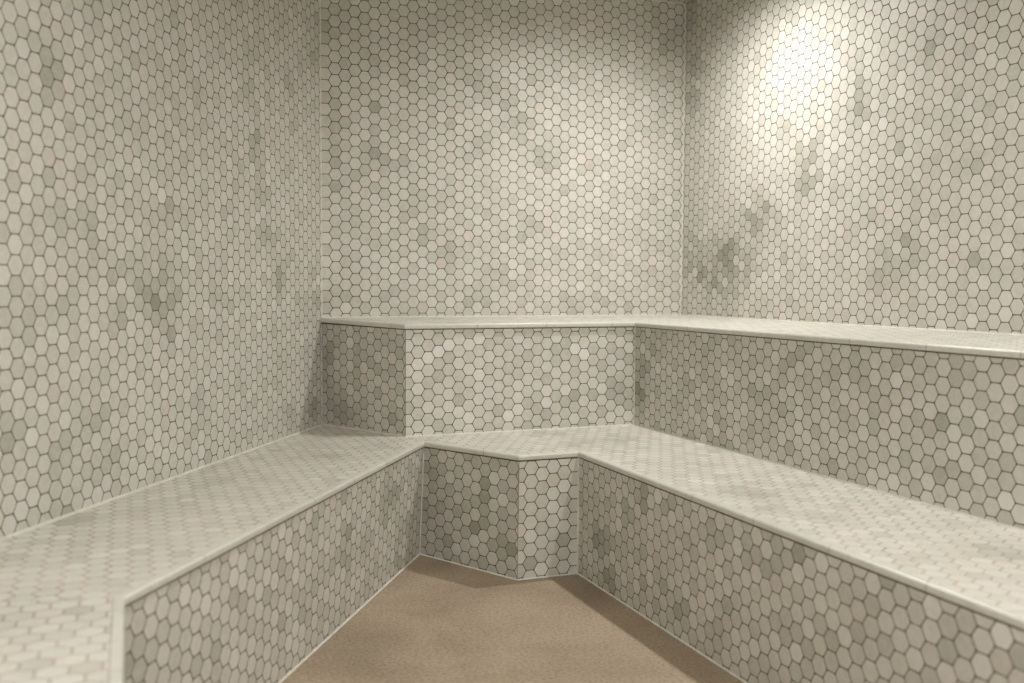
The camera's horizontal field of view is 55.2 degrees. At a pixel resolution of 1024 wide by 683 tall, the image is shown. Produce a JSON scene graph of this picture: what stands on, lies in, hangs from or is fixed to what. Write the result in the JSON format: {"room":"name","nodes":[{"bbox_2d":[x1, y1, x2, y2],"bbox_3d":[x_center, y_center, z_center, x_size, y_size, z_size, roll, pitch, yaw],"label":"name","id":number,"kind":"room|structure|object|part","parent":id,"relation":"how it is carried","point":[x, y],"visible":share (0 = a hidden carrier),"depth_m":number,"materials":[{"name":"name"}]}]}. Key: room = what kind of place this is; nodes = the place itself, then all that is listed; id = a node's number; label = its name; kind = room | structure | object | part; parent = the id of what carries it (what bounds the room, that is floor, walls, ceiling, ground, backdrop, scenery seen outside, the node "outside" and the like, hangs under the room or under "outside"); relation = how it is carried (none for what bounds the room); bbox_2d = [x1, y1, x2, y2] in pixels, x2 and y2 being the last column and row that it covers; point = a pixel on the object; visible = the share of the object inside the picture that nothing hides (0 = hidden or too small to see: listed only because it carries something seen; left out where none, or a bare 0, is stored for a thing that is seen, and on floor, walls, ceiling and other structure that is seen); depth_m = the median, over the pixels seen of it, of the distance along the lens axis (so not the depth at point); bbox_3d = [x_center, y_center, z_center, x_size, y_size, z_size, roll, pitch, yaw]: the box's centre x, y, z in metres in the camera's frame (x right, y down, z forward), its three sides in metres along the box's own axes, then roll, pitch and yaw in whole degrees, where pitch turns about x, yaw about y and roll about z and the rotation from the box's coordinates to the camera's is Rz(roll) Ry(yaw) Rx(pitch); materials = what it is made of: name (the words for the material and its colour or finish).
{"room":"spa","nodes":[
{"label":"spa","id":0,"kind":"room"},
{"bbox_2d":[0,0,321,536],"bbox_3d":[-1.144,-0.352,3.153,0.050,2.565,2.608,1,3,11],"label":"wall","id":1,"kind":"structure","parent":0,"point":[161,306],"depth_m":3.06,"materials":[{"name":"tile"}]},
{"bbox_2d":[321,0,684,343],"bbox_3d":[0.003,-0.441,4.788,1.876,2.565,0.050,-1,4,-21],"label":"wall","id":2,"kind":"structure","parent":0,"point":[480,157],"depth_m":4.71,"materials":[{"name":"tile"}]},
{"bbox_2d":[320,0,322,316],"bbox_3d":[-0.857,-0.906,4.396,0.006,1.600,0.003,-1,4,-21],"label":"trim","id":3,"kind":"structure","parent":2,"relation":"attached to","point":[320,0],"depth_m":4.40,"materials":[{"name":"beige tile"}]},
{"bbox_2d":[649,0,685,4],"bbox_3d":[0.020,-1.717,4.688,1.876,0.005,0.005,-1,4,-21],"label":"trim","id":4,"kind":"structure","parent":2,"relation":"attached to","point":[649,0],"depth_m":4.99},
{"bbox_2d":[680,5,685,313],"bbox_3d":[0.888,-0.936,5.075,0.004,1.600,0.004,-1,4,-21],"label":"trim","id":5,"kind":"structure","parent":2,"relation":"attached to","point":[685,5],"depth_m":5.07,"materials":[{"name":"beige tile"}]},
{"bbox_2d":[281,555,743,682],"bbox_3d":[0.266,1.033,2.237,3.285,0.080,5.052,-1,4,-21],"label":"floor","id":6,"kind":"structure","parent":0,"point":[436,621],"depth_m":3.09,"materials":[{"name":"concrete"}]},
{"bbox_2d":[0,423,1023,682],"bbox_3d":[0.058,0.756,2.138,2.835,0.484,5.050,-1,4,-21],"label":"bench","id":7,"kind":"object","parent":6,"relation":"on","point":[239,567],"visible":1,"depth_m":2.75,"materials":[{"name":"tile"}]},
{"bbox_2d":[321,314,1023,528],"bbox_3d":[0.922,0.260,2.453,1.882,0.492,5.064,-1,4,-21],"label":"bench","id":8,"kind":"object","parent":7,"relation":"on","point":[931,416],"visible":1,"depth_m":3.82,"materials":[{"name":"tile"}]},
{"bbox_3d":[0.928,0.026,2.434,1.873,0.014,5.052,-1,4,-21],"label":"seat","id":9,"kind":"part","parent":8,"relation":"part of","materials":[{"name":"stone"}]},
{"bbox_2d":[660,0,692,3],"bbox_3d":[0.280,-1.593,2.084,3.285,0.068,5.052,-1,4,-21],"label":"ceiling","id":10,"kind":"structure","parent":0,"point":[676,1],"depth_m":4.99,"materials":[{"name":"stone"}]},
{"bbox_2d":[681,0,1023,333],"bbox_3d":[1.827,-0.314,2.765,0.050,2.565,5.052,-1,4,-21],"label":"wall","id":11,"kind":"structure","parent":0,"point":[860,162],"depth_m":3.86,"materials":[{"name":"tile"}]}
]}

